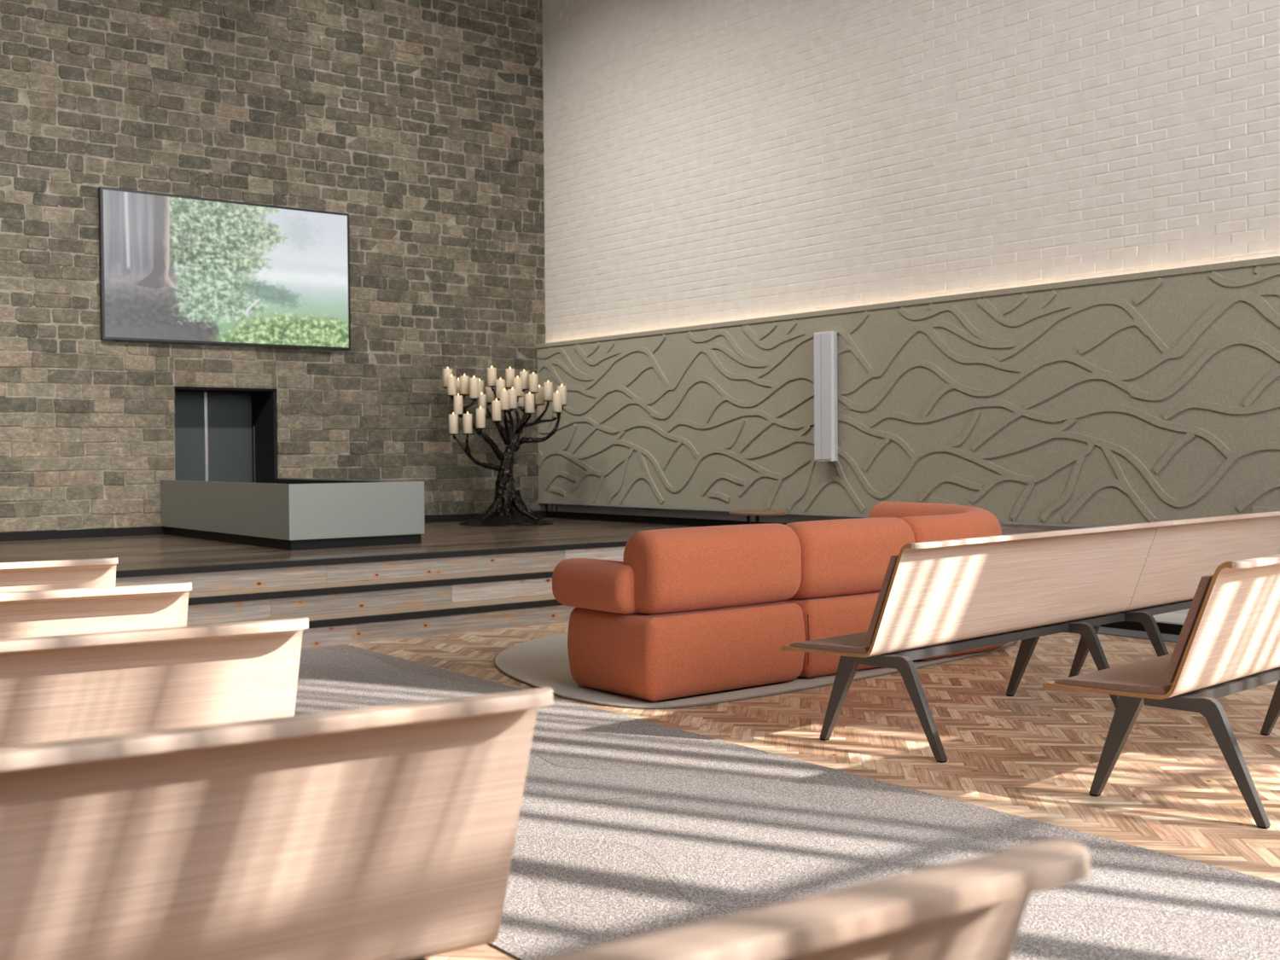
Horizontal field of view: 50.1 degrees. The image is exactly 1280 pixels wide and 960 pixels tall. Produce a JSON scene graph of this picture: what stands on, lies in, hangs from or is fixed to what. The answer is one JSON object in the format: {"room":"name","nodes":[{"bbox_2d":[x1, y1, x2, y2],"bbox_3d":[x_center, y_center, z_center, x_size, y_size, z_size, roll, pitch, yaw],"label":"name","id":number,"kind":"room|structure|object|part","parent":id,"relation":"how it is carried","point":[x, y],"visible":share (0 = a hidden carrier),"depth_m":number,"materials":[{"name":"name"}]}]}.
{"room":"crematorium chapel","nodes":[
{"label":"crematorium chapel","id":0,"kind":"room"},
{"bbox_2d":[0,0,546,532],"bbox_3d":[-6.648,-2.372,11.042,14.271,6.785,0.766,-1,2,-38],"label":"wall","id":1,"kind":"structure","parent":0,"point":[421,122],"depth_m":13.13,"materials":[{"name":"stone"}]},
{"bbox_2d":[98,186,350,349],"bbox_3d":[-3.805,-1.924,12.751,2.373,1.333,0.073,-1,2,-38],"label":"television","id":2,"kind":"object","parent":1,"relation":"attached to","point":[174,268],"visible":1,"depth_m":12.66,"materials":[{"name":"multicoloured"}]},
{"bbox_2d":[174,386,277,483],"bbox_3d":[-4.044,-0.194,13.044,0.988,1.345,0.580,-1,2,-38],"label":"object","id":3,"kind":"object","parent":1,"relation":"attached to","point":[223,434],"visible":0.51,"depth_m":13.26,"materials":[{"name":"black metal"}]},
{"bbox_3d":[-4.394,-0.182,13.080,0.480,1.322,0.028,-1,2,-38],"label":"door panel","id":4,"kind":"part","parent":3,"relation":"part of","materials":[{"name":"grey metal"}]},
{"bbox_3d":[-4.013,-0.192,13.379,0.455,1.322,0.028,-1,2,-38],"label":"door panel","id":5,"kind":"part","parent":3,"relation":"part of","materials":[{"name":"grey metal"}]},
{"bbox_2d":[0,511,546,541],"bbox_3d":[-6.520,0.510,10.707,13.935,0.076,0.024,-1,2,-38],"label":"baseboard","id":6,"kind":"structure","parent":1,"relation":"attached to","point":[99,532],"depth_m":12.10,"materials":[{"name":"black paint"}]},
{"bbox_2d":[348,622,1279,959],"bbox_3d":[-1.916,1.211,4.966,14.462,0.200,14.750,-1,2,-38],"label":"floor","id":7,"kind":"structure","parent":0,"point":[1035,753],"depth_m":5.64,"materials":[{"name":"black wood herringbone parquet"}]},
{"bbox_2d":[0,557,118,592],"bbox_3d":[-2.863,0.706,4.527,2.070,0.844,0.715,-1,1,-30],"label":"bench","id":8,"kind":"object","parent":7,"relation":"on","point":[59,574],"visible":0.3,"depth_m":4.71,"materials":[{"name":"brown wood"}]},
{"bbox_2d":[0,581,191,639],"bbox_3d":[-2.295,0.721,3.580,2.070,0.844,0.715,-1,1,-30],"label":"bench","id":9,"kind":"object","parent":7,"relation":"on","point":[32,613],"visible":0.32,"depth_m":3.73,"materials":[{"name":"beige wood"}]},
{"bbox_2d":[0,617,308,748],"bbox_3d":[-1.759,0.735,2.709,2.070,0.844,0.715,-1,1,-31],"label":"bench","id":10,"kind":"object","parent":7,"relation":"on","point":[53,689],"visible":0.37,"depth_m":2.86,"materials":[{"name":"beige wood"}]},
{"bbox_2d":[0,686,552,959],"bbox_3d":[-1.169,0.750,1.785,2.070,0.844,0.715,-1,1,-32],"label":"bench","id":11,"kind":"object","parent":7,"relation":"on","point":[388,832],"visible":1,"depth_m":1.94,"materials":[{"name":"beige wood"}]},
{"bbox_2d":[0,517,694,648],"bbox_3d":[-5.333,0.808,9.227,13.965,0.483,5.318,-1,2,-38],"label":"stage platform","id":12,"kind":"object","parent":7,"relation":"on","point":[460,578],"visible":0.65,"depth_m":9.48,"materials":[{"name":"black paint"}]},
{"bbox_2d":[160,477,424,550],"bbox_3d":[-3.027,0.252,11.655,1.140,0.494,2.788,-1,2,-38],"label":"catafalque","id":13,"kind":"object","parent":12,"relation":"on","point":[290,514],"visible":1,"depth_m":10.70,"materials":[{"name":"grey laminate"}]},
{"bbox_3d":[-3.474,0.224,11.324,0.030,0.418,2.757,-1,2,-38],"label":"panel","id":14,"kind":"part","parent":13,"relation":"part of","materials":[{"name":"grey laminate"}]},
{"bbox_3d":[-2.600,0.203,12.009,0.030,0.418,2.757,-1,2,-38],"label":"panel","id":15,"kind":"part","parent":13,"relation":"part of","materials":[{"name":"grey laminate"}]},
{"bbox_3d":[-2.176,0.230,10.569,1.140,0.418,0.030,-1,2,-38],"label":"panel","id":16,"kind":"part","parent":13,"relation":"part of","materials":[{"name":"grey laminate"}]},
{"bbox_2d":[442,385,567,526],"bbox_3d":[-1.337,-0.253,13.732,1.192,1.390,1.007,-1,1,-17],"label":"candelabra","id":17,"kind":"object","parent":12,"relation":"on","point":[508,509],"visible":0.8,"depth_m":13.63,"materials":[{"name":"brown metal"}]},
{"bbox_2d":[442,366,452,386],"bbox_3d":[-1.948,-1.046,13.873,0.090,0.208,0.089,-1,2,-38],"label":"pillar candle","id":18,"kind":"object","parent":17,"relation":"on","point":[446,372],"visible":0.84,"depth_m":13.83,"materials":[{"name":"beige wax"}]},
{"bbox_2d":[447,374,456,395],"bbox_3d":[-1.881,-0.951,13.673,0.090,0.211,0.089,-1,2,-38],"label":"pillar candle","id":19,"kind":"object","parent":17,"relation":"on","point":[451,381],"visible":1,"depth_m":13.64,"materials":[{"name":"beige wax"}]},
{"bbox_2d":[448,412,458,433],"bbox_3d":[-1.842,-0.564,13.523,0.090,0.216,0.089,-1,2,-38],"label":"pillar candle","id":20,"kind":"object","parent":17,"relation":"on","point":[453,419],"visible":1,"depth_m":13.48,"materials":[{"name":"beige wax"}]},
{"bbox_2d":[453,394,462,413],"bbox_3d":[-1.808,-0.758,13.623,0.090,0.211,0.089,-1,2,-38],"label":"pillar candle","id":21,"kind":"object","parent":17,"relation":"on","point":[457,398],"visible":0.99,"depth_m":13.58,"materials":[{"name":"beige wax"}]},
{"bbox_2d":[456,378,459,394],"bbox_3d":[-1.861,-0.960,14.024,0.090,0.174,0.089,-1,2,-38],"label":"pillar candle","id":22,"kind":"object","parent":17,"relation":"on","point":[457,380],"visible":0.52,"depth_m":13.98,"materials":[{"name":"beige wax"}]},
{"bbox_2d":[459,373,469,394],"bbox_3d":[-1.771,-0.969,13.823,0.090,0.208,0.089,-1,2,-38],"label":"pillar candle","id":23,"kind":"object","parent":17,"relation":"on","point":[464,381],"visible":1,"depth_m":13.78,"materials":[{"name":"beige wax"}]},
{"bbox_2d":[463,412,472,433],"bbox_3d":[-1.689,-0.564,13.424,0.090,0.215,0.089,-1,2,-38],"label":"pillar candle","id":24,"kind":"object","parent":17,"relation":"on","point":[468,421],"visible":1,"depth_m":13.39,"materials":[{"name":"beige wax"}]},
{"bbox_2d":[469,375,478,397],"bbox_3d":[-1.657,-0.930,13.672,0.090,0.228,0.089,-1,2,-38],"label":"pillar candle","id":25,"kind":"object","parent":17,"relation":"on","point":[474,382],"visible":1,"depth_m":13.63,"materials":[{"name":"beige wax"}]},
{"bbox_2d":[476,407,485,427],"bbox_3d":[-1.557,-0.614,13.373,0.090,0.214,0.089,-1,2,-38],"label":"pillar candle","id":26,"kind":"object","parent":17,"relation":"on","point":[480,413],"visible":1,"depth_m":13.33,"materials":[{"name":"beige wax"}]},
{"bbox_2d":[478,378,483,394],"bbox_3d":[-1.642,-0.949,14.024,0.090,0.182,0.089,-1,2,-38],"label":"pillar candle","id":27,"kind":"object","parent":17,"relation":"on","point":[480,382],"visible":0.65,"depth_m":13.98,"materials":[{"name":"beige wax"}]},
{"bbox_2d":[477,392,486,413],"bbox_3d":[-1.592,-0.773,13.773,0.090,0.225,0.089,-1,2,-38],"label":"pillar candle","id":28,"kind":"object","parent":17,"relation":"on","point":[481,402],"visible":0.8,"depth_m":13.73,"materials":[{"name":"beige wax"}]},
{"bbox_2d":[485,386,494,401],"bbox_3d":[-1.552,-0.891,14.123,0.090,0.184,0.089,-1,2,-38],"label":"pillar candle","id":29,"kind":"object","parent":17,"relation":"on","point":[490,395],"visible":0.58,"depth_m":14.08,"materials":[{"name":"beige wax"}]},
{"bbox_2d":[487,366,496,385],"bbox_3d":[-1.495,-1.051,13.823,0.090,0.208,0.089,-1,2,-38],"label":"pillar candle","id":30,"kind":"object","parent":17,"relation":"on","point":[491,372],"visible":1,"depth_m":13.78,"materials":[{"name":"beige wax"}]},
{"bbox_2d":[491,398,500,420],"bbox_3d":[-1.412,-0.693,13.473,0.090,0.221,0.089,-1,2,-38],"label":"pillar candle","id":31,"kind":"object","parent":17,"relation":"on","point":[496,405],"visible":1,"depth_m":13.44,"materials":[{"name":"beige wax"}]},
{"bbox_2d":[495,377,505,398],"bbox_3d":[-1.398,-0.921,13.723,0.090,0.216,0.089,-1,2,-38],"label":"pillar candle","id":32,"kind":"object","parent":17,"relation":"on","point":[500,384],"visible":0.83,"depth_m":13.69,"materials":[{"name":"beige wax"}]},
{"bbox_2d":[500,388,509,409],"bbox_3d":[-1.337,-0.800,13.523,0.090,0.213,0.089,-1,2,-38],"label":"pillar candle","id":33,"kind":"object","parent":17,"relation":"on","point":[504,395],"visible":1,"depth_m":13.48,"materials":[{"name":"beige wax"}]},
{"bbox_2d":[506,366,514,387],"bbox_3d":[-1.325,-1.051,13.973,0.090,0.213,0.089,-1,2,-38],"label":"pillar candle","id":34,"kind":"object","parent":17,"relation":"on","point":[509,372],"visible":0.95,"depth_m":13.93,"materials":[{"name":"beige wax"}]},
{"bbox_2d":[507,386,517,407],"bbox_3d":[-1.273,-0.822,13.673,0.090,0.217,0.089,-1,2,-38],"label":"pillar candle","id":35,"kind":"object","parent":17,"relation":"on","point":[513,392],"visible":0.98,"depth_m":13.63,"materials":[{"name":"beige wax"}]},
{"bbox_2d":[512,375,522,395],"bbox_3d":[-1.234,-0.950,13.823,0.090,0.208,0.089,-1,2,-38],"label":"pillar candle","id":36,"kind":"object","parent":17,"relation":"on","point":[517,382],"visible":0.95,"depth_m":13.78,"materials":[{"name":"beige wax"}]},
{"bbox_2d":[517,391,524,406],"bbox_3d":[-1.229,-0.838,14.023,0.090,0.174,0.089,-1,2,-38],"label":"pillar candle","id":37,"kind":"object","parent":17,"relation":"on","point":[521,400],"visible":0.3,"depth_m":13.99,"materials":[{"name":"beige wax"}]},
{"bbox_2d":[519,369,529,389],"bbox_3d":[-1.186,-1.032,14.024,0.090,0.205,0.089,-1,2,-38],"label":"pillar candle","id":38,"kind":"object","parent":17,"relation":"on","point":[524,375],"visible":0.93,"depth_m":13.98,"materials":[{"name":"beige wax"}]},
{"bbox_2d":[524,391,534,413],"bbox_3d":[-1.090,-0.768,13.524,0.090,0.211,0.089,-1,2,-38],"label":"pillar candle","id":39,"kind":"object","parent":17,"relation":"on","point":[529,398],"visible":1,"depth_m":13.49,"materials":[{"name":"beige wax"}]},
{"bbox_2d":[529,372,537,391],"bbox_3d":[-1.079,-0.994,13.873,0.090,0.208,0.089,-1,2,-38],"label":"pillar candle","id":40,"kind":"object","parent":17,"relation":"on","point":[532,377],"visible":0.96,"depth_m":13.83,"materials":[{"name":"beige wax"}]},
{"bbox_2d":[535,385,543,404],"bbox_3d":[-1.029,-0.876,14.023,0.090,0.201,0.089,-1,2,-38],"label":"pillar candle","id":41,"kind":"object","parent":17,"relation":"on","point":[539,396],"visible":0.9,"depth_m":13.98,"materials":[{"name":"beige wax"}]},
{"bbox_2d":[536,405,546,419],"bbox_3d":[-1.011,-0.699,14.024,0.090,0.174,0.089,-1,2,-38],"label":"pillar candle","id":42,"kind":"object","parent":17,"relation":"on","point":[540,409],"visible":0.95,"depth_m":13.98,"materials":[{"name":"beige wax"}]},
{"bbox_2d":[543,379,552,400],"bbox_3d":[-0.925,-0.905,13.823,0.090,0.208,0.089,-1,2,-38],"label":"pillar candle","id":43,"kind":"object","parent":17,"relation":"on","point":[548,386],"visible":1,"depth_m":13.79,"materials":[{"name":"beige wax"}]},
{"bbox_2d":[552,402,557,417],"bbox_3d":[-0.854,-0.723,13.973,0.090,0.174,0.089,-1,2,-38],"label":"pillar candle","id":44,"kind":"object","parent":17,"relation":"on","point":[554,415],"visible":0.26,"depth_m":13.94,"materials":[{"name":"beige wax"}]},
{"bbox_2d":[552,391,562,412],"bbox_3d":[-0.820,-0.780,13.573,0.090,0.215,0.089,-1,2,-38],"label":"pillar candle","id":45,"kind":"object","parent":17,"relation":"on","point":[556,396],"visible":1,"depth_m":13.53,"materials":[{"name":"beige wax"}]},
{"bbox_2d":[557,384,566,404],"bbox_3d":[-0.781,-0.859,13.724,0.090,0.212,0.089,-1,2,-38],"label":"pillar candle","id":46,"kind":"object","parent":17,"relation":"on","point":[562,389],"visible":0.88,"depth_m":13.69,"materials":[{"name":"beige wax"}]},
{"bbox_2d":[494,632,1017,709],"bbox_3d":[0.697,1.011,8.408,3.844,0.012,2.635,-1,2,-38],"label":"rug","id":47,"kind":"object","parent":7,"relation":"on","point":[542,662],"visible":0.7,"depth_m":7.15,"materials":[{"name":"beige carpet"}]},
{"bbox_2d":[728,510,788,523],"bbox_3d":[0.861,0.599,9.926,0.430,0.744,0.430,-1,2,-38],"label":"side table","id":48,"kind":"object","parent":47,"relation":"on","point":[747,513],"visible":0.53,"depth_m":9.79,"materials":[{"name":"brown wood"}]},
{"bbox_3d":[0.789,0.603,9.920,0.026,0.704,0.025,-1,2,-38],"label":"stem","id":49,"kind":"part","parent":48,"relation":"part of","materials":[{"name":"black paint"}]},
{"bbox_2d":[552,501,1004,702],"bbox_3d":[0.781,0.595,7.918,3.189,0.837,1.576,-1,2,-38],"label":"sofa","id":50,"kind":"object","parent":47,"relation":"on","point":[696,611],"visible":0.7,"depth_m":6.75,"materials":[{"name":"orange fabric"}]},
{"bbox_3d":[-0.176,0.519,6.772,0.272,0.241,0.600,-1,2,-38],"label":"armrest","id":51,"kind":"part","parent":50,"relation":"part of","materials":[{"name":"orange fabric"}]},
{"bbox_2d":[622,523,801,614],"bbox_3d":[0.372,0.432,6.801,0.991,0.407,0.299,-1,2,-38],"label":"cushion","id":52,"kind":"object","parent":50,"relation":"on","point":[746,568],"depth_m":6.63,"materials":[{"name":"orange fabric"}]},
{"bbox_2d":[785,517,915,599],"bbox_3d":[1.110,0.414,7.379,0.876,0.407,0.299,-1,2,-38],"label":"cushion","id":53,"kind":"object","parent":50,"relation":"on","point":[841,558],"depth_m":7.21,"materials":[{"name":"orange fabric"}]},
{"bbox_2d":[294,644,1279,959],"bbox_3d":[0.257,1.106,4.197,2.100,0.006,9.460,-1,2,-38],"label":"carpet runner","id":54,"kind":"object","parent":7,"relation":"on","point":[628,827],"visible":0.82,"depth_m":4.13,"materials":[{"name":"grey carpet"}]},
{"bbox_2d":[537,837,1089,959],"bbox_3d":[-0.635,0.763,0.941,2.070,0.844,0.715,-1,1,-33],"label":"bench","id":55,"kind":"object","parent":7,"relation":"on","point":[973,908],"visible":1,"depth_m":1.11,"materials":[{"name":"beige wood"}]},
{"bbox_2d":[780,520,1169,762],"bbox_3d":[1.580,0.637,6.112,2.070,0.844,0.715,-2,2,-43],"label":"bench","id":56,"kind":"object","parent":7,"relation":"on","point":[935,598],"visible":0.98,"depth_m":5.76,"materials":[{"name":"brown wood"}]},
{"bbox_3d":[0.821,0.887,5.598,0.034,0.365,0.198,-2,2,-43],"label":"leg","id":57,"kind":"part","parent":56,"relation":"part of","materials":[{"name":"grey metal"}]},
{"bbox_3d":[1.850,0.858,6.569,0.034,0.365,0.198,-2,2,-43],"label":"leg","id":58,"kind":"part","parent":56,"relation":"part of","materials":[{"name":"grey metal"}]},
{"bbox_2d":[1096,626,1179,642],"bbox_3d":[3.676,0.996,8.111,0.275,0.008,6.200,-1,2,-38],"label":"floor mat","id":59,"kind":"object","parent":7,"relation":"on","point":[1104,631],"visible":0.02,"depth_m":8.73,"materials":[{"name":"grey carpet"}]},
{"bbox_2d":[1042,554,1279,829],"bbox_3d":[2.387,0.650,5.173,2.070,0.844,0.715,-2,2,-43],"label":"bench","id":60,"kind":"object","parent":7,"relation":"on","point":[1228,642],"visible":1,"depth_m":4.54,"materials":[{"name":"beige wood"}]},
{"bbox_3d":[1.627,0.900,4.659,0.034,0.365,0.198,-2,2,-43],"label":"leg","id":61,"kind":"part","parent":60,"relation":"part of","materials":[{"name":"grey metal"}]},
{"bbox_3d":[2.657,0.871,5.629,0.034,0.365,0.198,-2,2,-43],"label":"leg","id":62,"kind":"part","parent":60,"relation":"part of","materials":[{"name":"grey metal"}]},
{"bbox_2d":[1068,511,1279,677],"bbox_3d":[3.089,0.595,7.535,2.070,0.844,0.715,-2,2,-43],"label":"bench","id":63,"kind":"object","parent":7,"relation":"on","point":[1182,552],"visible":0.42,"depth_m":7.01,"materials":[{"name":"brown wood"}]},
{"bbox_3d":[2.275,0.846,6.969,0.034,0.365,0.198,-2,2,-43],"label":"leg","id":64,"kind":"part","parent":63,"relation":"part of","materials":[{"name":"grey metal"}]},
{"bbox_2d":[542,0,1279,614],"bbox_3d":[3.502,-2.377,9.419,0.304,6.700,14.550,-1,2,-38],"label":"wall","id":65,"kind":"structure","parent":0,"point":[706,161],"depth_m":11.10,"materials":[{"name":"white paint"}]},
{"bbox_2d":[546,511,787,526],"bbox_3d":[0.136,0.398,13.536,0.033,0.073,3.739,-1,2,-38],"label":"baseboard","id":66,"kind":"structure","parent":65,"relation":"attached to","point":[573,515],"depth_m":13.61,"materials":[{"name":"black paint"}]},
{"bbox_2d":[547,503,863,523],"bbox_3d":[0.536,0.323,12.993,0.061,0.084,4.973,-1,2,-38],"label":"trim","id":67,"kind":"structure","parent":65,"relation":"attached to","point":[566,508],"depth_m":13.11,"materials":[{"name":"grey"}]},
{"bbox_2d":[535,256,1279,527],"bbox_3d":[2.394,-0.548,10.543,0.126,1.729,11.245,-1,2,-38],"label":"wall panel","id":68,"kind":"object","parent":65,"relation":"attached to","point":[1154,396],"visible":0.96,"depth_m":10.37,"materials":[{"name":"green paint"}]},
{"bbox_3d":[2.380,0.306,10.545,0.054,0.021,11.245,-1,2,-38],"label":"rail","id":69,"kind":"part","parent":68,"relation":"part of","materials":[{"name":"grey"}]},
{"bbox_2d":[814,331,837,460],"bbox_3d":[1.556,-0.695,11.416,0.112,1.075,0.205,-1,2,-38],"label":"loudspeaker","id":70,"kind":"object","parent":68,"relation":"attached to","point":[825,343],"visible":1,"depth_m":11.36,"materials":[{"name":"white paint"}]},
{"bbox_2d":[814,332,830,459],"bbox_3d":[1.514,-0.694,11.383,0.006,1.043,0.181,-1,2,-38],"label":"grille","id":71,"kind":"object","parent":70,"relation":"attached to","point":[822,340],"depth_m":11.38,"materials":[{"name":"grey metal"}]},
{"bbox_2d":[1099,620,1183,634],"bbox_3d":[3.933,0.955,8.376,0.448,0.074,6.300,-1,2,-38],"label":"trim","id":72,"kind":"structure","parent":65,"relation":"attached to","point":[1174,629],"depth_m":8.88,"materials":[{"name":"black paint"}]},
{"bbox_2d":[1152,612,1186,624],"bbox_3d":[3.933,0.912,8.375,0.448,0.010,6.300,-1,2,-38],"label":"trim","id":73,"kind":"structure","parent":65,"relation":"attached to","point":[1170,618],"depth_m":8.91,"materials":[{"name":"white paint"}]}
]}

